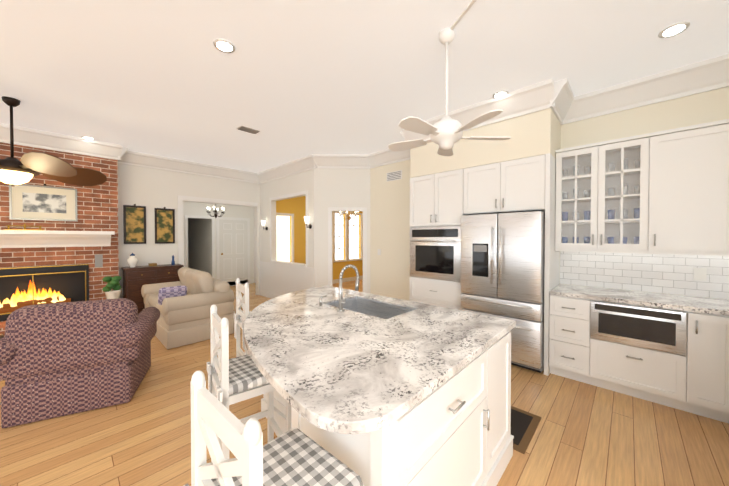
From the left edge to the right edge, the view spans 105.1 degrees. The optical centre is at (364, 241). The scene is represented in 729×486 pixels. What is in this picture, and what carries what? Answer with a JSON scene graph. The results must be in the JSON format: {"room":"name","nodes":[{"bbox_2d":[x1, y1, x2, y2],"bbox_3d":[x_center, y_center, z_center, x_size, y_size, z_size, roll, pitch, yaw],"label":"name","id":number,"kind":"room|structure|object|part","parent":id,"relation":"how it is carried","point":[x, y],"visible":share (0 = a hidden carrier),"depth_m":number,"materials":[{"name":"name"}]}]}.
{"room":"kitchen","nodes":[
{"label":"kitchen","id":0,"kind":"room"},
{"bbox_2d":[0,142,118,321],"bbox_3d":[-5.245,-0.165,4.360,0.300,3.200,2.080,1,1,43],"label":"brick wall","id":1,"kind":"structure","parent":0,"point":[97,207],"depth_m":4.67,"materials":[{"name":"red brick"}]},
{"bbox_2d":[9,184,77,221],"bbox_3d":[-5.000,-0.613,4.371,0.025,0.575,0.700,1,1,43],"label":"framed picture","id":2,"kind":"object","parent":1,"relation":"attached to","point":[38,202],"visible":0.85,"depth_m":4.35,"materials":[{"name":"beige paper"}]},
{"bbox_2d":[0,264,88,320],"bbox_3d":[-5.172,0.775,4.365,0.254,0.770,1.220,1,1,43],"label":"fireplace insert","id":3,"kind":"object","parent":1,"relation":"in","point":[20,287],"visible":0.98,"depth_m":4.42,"materials":[{"name":"black metal"}]},
{"bbox_2d":[0,230,114,247],"bbox_3d":[-5.096,-0.032,4.124,0.238,0.260,2.080,1,1,43],"label":"mantel shelf","id":4,"kind":"object","parent":1,"relation":"attached to","point":[25,238],"visible":1,"depth_m":4.36,"materials":[{"name":"white wood"}]},
{"bbox_2d":[4,224,41,229],"bbox_3d":[-5.062,-0.213,4.159,0.060,0.099,0.380,1,1,43],"label":"figurine","id":5,"kind":"object","parent":4,"relation":"on","point":[24,226],"visible":0.98,"depth_m":4.12,"materials":[{"name":"brown metal"}]},
{"bbox_2d":[0,123,131,161],"bbox_3d":[-5.047,-1.564,4.223,0.150,0.240,2.280,1,1,43],"label":"crown molding","id":6,"kind":"structure","parent":1,"relation":"attached to","point":[23,136],"depth_m":4.46,"materials":[{"name":"white wood"}]},
{"bbox_2d":[95,254,102,266],"bbox_3d":[-4.596,0.339,4.827,0.007,0.220,0.100,1,1,43],"label":"air vent","id":7,"kind":"object","parent":1,"relation":"in","point":[99,260],"visible":1,"depth_m":4.83,"materials":[{"name":"grey"}]},
{"bbox_2d":[183,201,215,278],"bbox_3d":[-6.040,-0.004,9.270,3.600,2.750,0.820,1,1,43],"label":"wall","id":8,"kind":"structure","parent":0,"point":[199,244],"depth_m":8.72,"materials":[{"name":"white paint"}]},
{"bbox_2d":[185,215,214,278],"bbox_3d":[-4.723,0.327,8.029,0.024,2.120,0.760,1,1,43],"label":"door frame","id":9,"kind":"structure","parent":8,"relation":"attached to","point":[213,241],"depth_m":8.11,"materials":[{"name":"white wood"}]},
{"bbox_2d":[216,204,253,278],"bbox_3d":[-4.037,0.027,8.842,0.100,2.700,1.250,1,1,43],"label":"wall","id":10,"kind":"structure","parent":0,"point":[230,210],"depth_m":8.99,"materials":[{"name":"white paint"}]},
{"bbox_2d":[216,217,249,284],"bbox_3d":[-4.058,0.319,8.694,0.071,2.120,1.020,1,1,43],"label":"hallway door","id":11,"kind":"structure","parent":10,"relation":"in","point":[232,248],"depth_m":8.68,"materials":[{"name":"white wood"}]},
{"bbox_2d":[227,279,253,285],"bbox_3d":[-4.596,1.320,8.184,0.015,0.130,2.800,1,1,43],"label":"baseboard","id":12,"kind":"structure","parent":10,"relation":"attached to","point":[251,280],"depth_m":8.92,"materials":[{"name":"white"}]},
{"bbox_2d":[118,164,362,297],"bbox_3d":[-4.524,-0.179,5.412,0.140,3.200,14.100,1,1,43],"label":"wall","id":13,"kind":"structure","parent":0,"point":[150,189],"depth_m":6.02,"materials":[{"name":"white paint"}]},
{"bbox_2d":[123,204,145,243],"bbox_3d":[-4.442,-0.336,5.402,0.025,0.775,0.340,1,1,43],"label":"picture","id":14,"kind":"object","parent":13,"relation":"attached to","point":[134,224],"visible":0.88,"depth_m":5.40,"materials":[{"name":"gold"}]},
{"bbox_2d":[154,207,174,243],"bbox_3d":[-4.112,-0.331,5.751,0.025,0.755,0.340,1,1,43],"label":"picture","id":15,"kind":"object","parent":13,"relation":"attached to","point":[164,225],"visible":0.94,"depth_m":5.75,"materials":[{"name":"gold"}]},
{"bbox_2d":[118,151,255,182],"bbox_3d":[-3.671,-1.588,6.108,0.160,0.240,2.650,1,1,43],"label":"crown molding","id":16,"kind":"structure","parent":13,"relation":"attached to","point":[138,159],"depth_m":5.98,"materials":[{"name":"white"}]},
{"bbox_2d":[178,195,257,264],"bbox_3d":[-3.403,0.211,6.608,0.135,2.390,1.750,1,1,43],"label":"trim","id":17,"kind":"structure","parent":13,"relation":"attached to","point":[181,199],"depth_m":6.01,"materials":[{"name":"white wood"}]},
{"bbox_2d":[276,211,361,261],"bbox_3d":[-1.284,0.198,8.761,0.095,2.360,3.450,1,1,43],"label":"window","id":18,"kind":"structure","parent":13,"relation":"in","point":[346,225],"depth_m":9.28,"materials":[{"name":"white wood"}]},
{"bbox_2d":[333,276,362,283],"bbox_3d":[-1.151,1.311,8.887,0.015,0.130,4.245,1,1,43],"label":"baseboard","id":19,"kind":"structure","parent":13,"relation":"attached to","point":[360,277],"depth_m":9.48,"materials":[{"name":"white wood"}]},
{"bbox_2d":[254,207,255,282],"bbox_3d":[-2.915,0.030,8.573,1.860,2.700,0.100,1,1,43],"label":"wall","id":20,"kind":"structure","parent":0,"point":[254,207],"depth_m":9.16,"materials":[{"name":"white paint"}]},
{"bbox_2d":[276,197,296,260],"bbox_3d":[-0.902,0.035,6.248,3.980,2.750,0.774,1,1,43],"label":"wall","id":21,"kind":"structure","parent":0,"point":[276,241],"depth_m":6.94,"materials":[{"name":"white paint"}]},
{"bbox_2d":[260,169,313,267],"bbox_3d":[-1.841,-0.193,6.515,2.525,3.200,0.120,1,1,43],"label":"wall","id":22,"kind":"structure","parent":0,"point":[299,182],"depth_m":6.61,"materials":[{"name":"white paint"}]},
{"bbox_2d":[261,220,267,229],"bbox_3d":[-2.496,-0.396,6.930,0.120,0.245,0.150,1,1,43],"label":"sconce","id":23,"kind":"object","parent":22,"relation":"attached to","point":[263,222],"visible":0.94,"depth_m":6.89,"materials":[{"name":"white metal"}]},
{"bbox_2d":[260,290,279,298],"bbox_3d":[-1.838,1.343,6.428,2.396,0.130,0.022,1,1,43],"label":"baseboard","id":24,"kind":"structure","parent":22,"relation":"attached to","point":[267,294],"depth_m":6.93,"materials":[{"name":"white wood"}]},
{"bbox_2d":[260,190,313,295],"bbox_3d":[-1.795,0.172,6.477,2.390,2.470,0.180,1,1,43],"label":"trim","id":25,"kind":"structure","parent":22,"relation":"attached to","point":[280,278],"depth_m":6.41,"materials":[{"name":"white"}]},
{"bbox_2d":[304,216,311,228],"bbox_3d":[-1.159,-0.380,5.666,0.120,0.245,0.150,1,1,43],"label":"sconce","id":26,"kind":"object","parent":22,"relation":"attached to","point":[306,218],"visible":0.98,"depth_m":5.62,"materials":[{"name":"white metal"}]},
{"bbox_2d":[256,149,409,183],"bbox_3d":[-0.847,-1.585,5.899,4.550,0.240,0.915,1,1,43],"label":"crown molding","id":27,"kind":"structure","parent":22,"relation":"attached to","point":[387,156],"depth_m":5.54,"materials":[{"name":"white wood"}]},
{"bbox_2d":[314,168,369,292],"bbox_3d":[-0.420,-0.182,5.680,1.192,3.200,0.120,0,1,-2],"label":"wall","id":28,"kind":"structure","parent":0,"point":[338,187],"depth_m":5.61,"materials":[{"name":"white paint"}]},
{"bbox_2d":[328,207,366,292],"bbox_3d":[-0.344,0.368,5.682,0.778,2.100,0.135,0,1,-2],"label":"door frame","id":29,"kind":"structure","parent":28,"relation":"attached to","point":[330,243],"depth_m":5.61,"materials":[{"name":"white wood"}]},
{"bbox_2d":[0,279,728,485],"bbox_3d":[-1.827,1.492,3.848,18.000,0.100,15.500,1,1,43],"label":"floor","id":30,"kind":"structure","parent":0,"point":[585,434],"depth_m":2.07,"materials":[{"name":"brown wood"}]},
{"bbox_2d":[0,321,5,336],"bbox_3d":[-4.961,1.308,4.111,0.480,0.260,2.080,1,1,43],"label":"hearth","id":31,"kind":"structure","parent":30,"relation":"on","point":[2,327],"depth_m":3.83,"materials":[{"name":"brick"}]},
{"bbox_2d":[0,298,159,427],"bbox_3d":[-2.640,0.994,2.680,0.980,0.925,0.879,0,1,-27],"label":"armchair","id":32,"kind":"object","parent":30,"relation":"on","point":[62,359],"visible":1,"depth_m":2.35,"materials":[{"name":"fabric"}]},
{"bbox_2d":[102,276,121,298],"bbox_3d":[-4.034,0.996,4.482,0.273,0.874,0.261,1,1,43],"label":"potted plant","id":33,"kind":"object","parent":30,"relation":"on","point":[113,284],"visible":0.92,"depth_m":4.42,"materials":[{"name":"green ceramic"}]},
{"bbox_2d":[121,264,183,313],"bbox_3d":[-4.107,0.951,5.439,0.439,0.940,0.910,1,1,43],"label":"sideboard","id":34,"kind":"object","parent":30,"relation":"on","point":[136,279],"visible":0.42,"depth_m":5.17,"materials":[{"name":"brown wood"}]},
{"bbox_2d":[127,253,137,266],"bbox_3d":[-4.313,0.348,5.192,0.156,0.270,0.160,1,1,43],"label":"vase","id":35,"kind":"object","parent":34,"relation":"on","point":[132,260],"visible":1,"depth_m":5.15,"materials":[{"name":"white ceramic"}]},
{"bbox_2d":[141,267,234,348],"bbox_3d":[-2.956,0.952,4.626,1.800,0.953,0.949,1,1,43],"label":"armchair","id":36,"kind":"object","parent":30,"relation":"on","point":[183,320],"visible":0.94,"depth_m":4.05,"materials":[{"name":"fabric"}]},
{"bbox_2d":[158,285,186,304],"bbox_3d":[-2.728,0.767,3.975,0.156,0.252,0.340,1,1,43],"label":"plaid pillow","id":37,"kind":"object","parent":36,"relation":"on","point":[169,292],"visible":0.75,"depth_m":3.90,"materials":[{"name":"purple fabric"}]},
{"bbox_2d":[233,278,250,356],"bbox_3d":[-1.092,0.922,2.916,0.418,1.064,0.450,-1,1,-37],"label":"bar stool","id":38,"kind":"object","parent":30,"relation":"on","point":[240,316],"visible":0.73,"depth_m":2.85,"materials":[{"name":"white wood"}]},
{"bbox_2d":[207,304,290,461],"bbox_3d":[-0.720,0.937,1.752,0.418,1.064,0.450,-1,1,-37],"label":"bar stool","id":39,"kind":"object","parent":30,"relation":"on","point":[231,381],"visible":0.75,"depth_m":1.62,"materials":[{"name":"white wood"}]},
{"bbox_2d":[183,370,362,485],"bbox_3d":[-0.281,0.948,0.909,0.450,1.064,0.432,1,1,43],"label":"bar stool","id":40,"kind":"object","parent":30,"relation":"on","point":[294,457],"visible":1,"depth_m":0.88,"materials":[{"name":"white wood"}]},
{"bbox_2d":[261,331,513,485],"bbox_3d":[-0.043,1.028,2.003,1.719,0.876,1.380,1,1,43],"label":"kitchen island","id":41,"kind":"object","parent":30,"relation":"on","point":[454,430],"visible":0.46,"depth_m":1.28,"materials":[{"name":"white wood"}]},
{"bbox_2d":[244,286,515,433],"bbox_3d":[-0.239,0.565,2.058,2.050,0.040,1.572,1,1,43],"label":"island countertop","id":42,"kind":"structure","parent":41,"relation":"on","point":[326,367],"depth_m":1.40,"materials":[{"name":"stone"}]},
{"bbox_2d":[319,264,358,311],"bbox_3d":[-0.197,0.363,2.293,0.328,0.356,0.231,1,1,43],"label":"island faucet","id":43,"kind":"object","parent":42,"relation":"on","point":[341,302],"visible":1,"depth_m":2.17,"materials":[{"name":"silver metal"}]},
{"bbox_2d":[326,297,415,318],"bbox_3d":[0.036,0.660,2.365,0.718,0.209,0.428,1,1,43],"label":"island sink","id":44,"kind":"object","parent":42,"relation":"in","point":[382,310],"depth_m":2.59,"materials":[{"name":"silver metal"}]},
{"bbox_2d":[410,276,461,309],"bbox_3d":[1.201,0.985,4.180,0.836,0.905,0.633,1,1,43],"label":"base cabinet","id":45,"kind":"object","parent":30,"relation":"on","point":[436,292],"depth_m":3.93,"materials":[{"name":"white wood"}]},
{"bbox_2d":[410,226,460,281],"bbox_3d":[1.153,0.161,4.118,0.815,0.735,0.647,1,1,43],"label":"oven","id":46,"kind":"object","parent":45,"relation":"in","point":[435,252],"visible":0.75,"depth_m":3.89,"materials":[{"name":"grey metal"}]},
{"bbox_2d":[461,211,544,372],"bbox_3d":[1.780,0.558,3.514,0.891,1.775,0.771,1,1,43],"label":"fridge","id":47,"kind":"object","parent":30,"relation":"on","point":[502,264],"visible":0.85,"depth_m":3.17,"materials":[{"name":"grey metal"}]},
{"bbox_2d":[511,406,541,453],"bbox_3d":[0.809,1.453,2.559,1.300,0.011,0.530,1,1,43],"label":"kitchen mat","id":48,"kind":"object","parent":30,"relation":"on","point":[524,425],"visible":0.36,"depth_m":2.18,"materials":[{"name":"brown"}]},
{"bbox_2d":[546,287,589,382],"bbox_3d":[2.327,1.013,3.115,0.345,0.876,0.633,1,1,43],"label":"base cabinet","id":49,"kind":"object","parent":30,"relation":"on","point":[567,318],"depth_m":2.90,"materials":[{"name":"white wood"}]},
{"bbox_2d":[586,300,686,409],"bbox_3d":[2.697,1.018,2.751,0.692,0.876,0.654,1,1,43],"label":"base cabinet","id":50,"kind":"object","parent":30,"relation":"on","point":[637,351],"depth_m":2.53,"materials":[{"name":"white wood"}]},
{"bbox_3d":[2.462,0.773,2.544,0.622,0.365,0.034,1,1,43],"label":"microwave drawer","id":51,"kind":"part","parent":50,"relation":"part of","materials":[{"name":"silver metal"}]},
{"bbox_2d":[549,284,728,315],"bbox_3d":[2.632,0.555,2.815,1.186,0.040,0.644,1,1,43],"label":"countertop","id":52,"kind":"structure","parent":50,"relation":"on","point":[715,306],"depth_m":2.63,"materials":[{"name":"stone"}]},
{"bbox_2d":[682,311,721,420],"bbox_3d":[3.006,1.021,2.473,0.264,0.876,0.633,1,1,43],"label":"base cabinet","id":53,"kind":"object","parent":30,"relation":"on","point":[702,377],"depth_m":2.28,"materials":[{"name":"white wood"}]},
{"bbox_2d":[715,298,728,307],"bbox_3d":[2.634,0.572,1.458,0.639,0.040,2.614,1,1,43],"label":"countertop","id":54,"kind":"structure","parent":53,"relation":"on","point":[724,301],"depth_m":2.50,"materials":[{"name":"stone"}]},
{"bbox_2d":[722,315,728,422],"bbox_3d":[2.922,1.030,1.794,0.670,0.876,0.493,1,1,43],"label":"base cabinet","id":55,"kind":"object","parent":30,"relation":"on","point":[725,319],"depth_m":2.20,"materials":[{"name":"white wood"}]},
{"bbox_2d":[0,0,728,172],"bbox_3d":[-1.445,-1.663,0.294,11.620,0.060,10.120,1,1,43],"label":"ceiling","id":56,"kind":"structure","parent":0,"point":[291,80],"depth_m":2.58,"materials":[{"name":"white paint"}]},
{"bbox_2d":[0,96,106,186],"bbox_3d":[-4.183,-1.157,3.337,1.607,1.030,1.637,1,1,43],"label":"fan","id":57,"kind":"object","parent":56,"relation":"hanging from","point":[26,168],"visible":1,"depth_m":3.26,"materials":[{"name":"brown wood"}]},
{"bbox_2d":[81,136,94,139],"bbox_3d":[-4.500,-1.678,4.545,0.170,0.013,0.170,1,1,43],"label":"recessed light","id":58,"kind":"object","parent":56,"relation":"in","point":[87,137],"visible":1,"depth_m":4.54,"materials":[{"name":"white"}]},
{"bbox_2d":[213,38,234,52],"bbox_3d":[-1.185,-1.650,2.360,0.170,0.013,0.170,1,1,43],"label":"recessed light","id":59,"kind":"object","parent":56,"relation":"in","point":[224,45],"visible":0.98,"depth_m":2.35,"materials":[{"name":"white glass"}]},
{"bbox_2d":[236,125,260,133],"bbox_3d":[-1.746,-1.675,4.212,0.200,0.012,0.300,1,1,43],"label":"ceiling vent","id":60,"kind":"object","parent":56,"relation":"in","point":[248,129],"visible":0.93,"depth_m":4.19,"materials":[{"name":"grey metal"}]},
{"bbox_2d":[388,0,510,155],"bbox_3d":[0.838,-1.190,1.854,1.807,0.925,1.235,1,1,43],"label":"fan","id":61,"kind":"object","parent":56,"relation":"hanging from","point":[446,132],"visible":1,"depth_m":2.17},
{"bbox_2d":[400,78,571,140],"bbox_3d":[1.293,-1.555,3.549,2.090,0.240,0.150,1,1,43],"label":"crown molding","id":62,"kind":"structure","parent":56,"relation":"attached to","point":[562,102],"depth_m":3.15,"materials":[{"name":"white wood"}]},
{"bbox_2d":[492,90,508,97],"bbox_3d":[1.544,-1.660,3.166,0.170,0.013,0.170,1,1,43],"label":"recessed light","id":63,"kind":"object","parent":56,"relation":"in","point":[498,94],"visible":0.79,"depth_m":3.14,"materials":[{"name":"white"}]},
{"bbox_2d":[552,92,575,121],"bbox_3d":[2.204,-1.549,3.101,0.150,0.240,0.450,1,1,43],"label":"crown molding","id":64,"kind":"structure","parent":56,"relation":"attached to","point":[566,113],"depth_m":3.27,"materials":[{"name":"white wood"}]},
{"bbox_2d":[658,21,689,37],"bbox_3d":[2.413,-1.647,2.178,0.170,0.013,0.170,1,1,43],"label":"recessed light","id":65,"kind":"object","parent":56,"relation":"in","point":[674,29],"visible":0.96,"depth_m":2.17,"materials":[{"name":"white glass"}]},
{"bbox_2d":[410,108,560,177],"bbox_3d":[1.557,-1.329,3.832,1.790,0.740,0.620,1,1,43],"label":"soffit","id":66,"kind":"structure","parent":0,"point":[538,133],"depth_m":3.37,"materials":[{"name":"beige paint"}]},
{"bbox_2d":[370,87,728,300],"bbox_3d":[2.011,-0.160,3.927,5.200,3.200,0.120,1,1,43],"label":"wall","id":67,"kind":"structure","parent":0,"point":[390,232],"depth_m":5.00,"materials":[{"name":"beige paint"}]},
{"bbox_2d":[387,170,401,181],"bbox_3d":[0.551,-1.216,5.200,0.350,0.160,0.015,1,1,43],"label":"air vent","id":68,"kind":"object","parent":67,"relation":"in","point":[395,175],"visible":1,"depth_m":5.19,"materials":[{"name":"white metal"}]},
{"bbox_2d":[410,168,469,226],"bbox_3d":[1.223,-0.584,4.138,0.898,0.747,0.633,1,1,43],"label":"upper cabinet","id":69,"kind":"object","parent":67,"relation":"attached to","point":[438,199],"depth_m":3.88,"materials":[{"name":"white wood"}]},
{"bbox_2d":[470,153,557,214],"bbox_3d":[1.837,-0.652,3.557,0.915,0.595,0.633,1,1,43],"label":"upper cabinet","id":70,"kind":"object","parent":67,"relation":"attached to","point":[529,184],"depth_m":3.22,"materials":[{"name":"white wood"}]},
{"bbox_2d":[559,54,728,124],"bbox_3d":[2.980,-1.545,2.808,1.680,0.240,0.150,1,1,43],"label":"crown molding","id":71,"kind":"structure","parent":67,"relation":"attached to","point":[710,74],"depth_m":2.82,"materials":[{"name":"white wood"}]},
{"bbox_2d":[560,251,728,298],"bbox_3d":[3.086,0.310,2.832,1.825,0.447,0.003,1,1,43],"label":"tile backsplash","id":72,"kind":"structure","parent":67,"relation":"attached to","point":[665,273],"depth_m":2.91,"materials":[{"name":"white tile"}]},
{"bbox_2d":[638,119,725,254],"bbox_3d":[3.043,-0.473,2.620,0.656,1.120,0.345,1,1,43],"label":"upper cabinet","id":73,"kind":"object","parent":67,"relation":"attached to","point":[663,192],"depth_m":2.53,"materials":[{"name":"white wood"}]},
{"bbox_2d":[693,268,706,280],"bbox_3d":[3.223,0.317,2.681,0.080,0.120,0.005,1,1,43],"label":"switch plate","id":74,"kind":"object","parent":67,"relation":"attached to","point":[699,274],"depth_m":2.68,"materials":[{"name":"white plastic"}]},
{"bbox_2d":[726,119,728,254],"bbox_3d":[3.419,-0.468,2.264,0.627,1.120,0.345,1,1,43],"label":"upper cabinet","id":75,"kind":"object","parent":67,"relation":"attached to","point":[727,120],"depth_m":2.37,"materials":[{"name":"white wood"}]},
{"bbox_3d":[-4.127,-1.329,7.361,1.980,0.050,3.500,1,1,43],"label":"ceiling","id":76,"kind":"structure","parent":0,"visible":0},
{"bbox_2d":[206,207,224,217],"bbox_3d":[-3.944,-0.955,7.400,0.406,0.700,0.460,1,1,43],"label":"chandelier","id":77,"kind":"object","parent":76,"relation":"hanging from","point":[216,212],"visible":0.94,"depth_m":7.38,"materials":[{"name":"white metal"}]},
{"bbox_3d":[0.325,-1.382,7.528,4.180,0.050,4.340,1,1,43],"label":"ceiling","id":78,"kind":"structure","parent":0,"visible":0},
{"bbox_2d":[340,211,358,219],"bbox_3d":[-0.406,-0.944,7.358,0.476,0.820,0.540,1,1,43],"label":"light","id":79,"kind":"object","parent":78,"relation":"hanging from","point":[348,217],"visible":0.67,"depth_m":7.34,"materials":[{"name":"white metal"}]}
]}

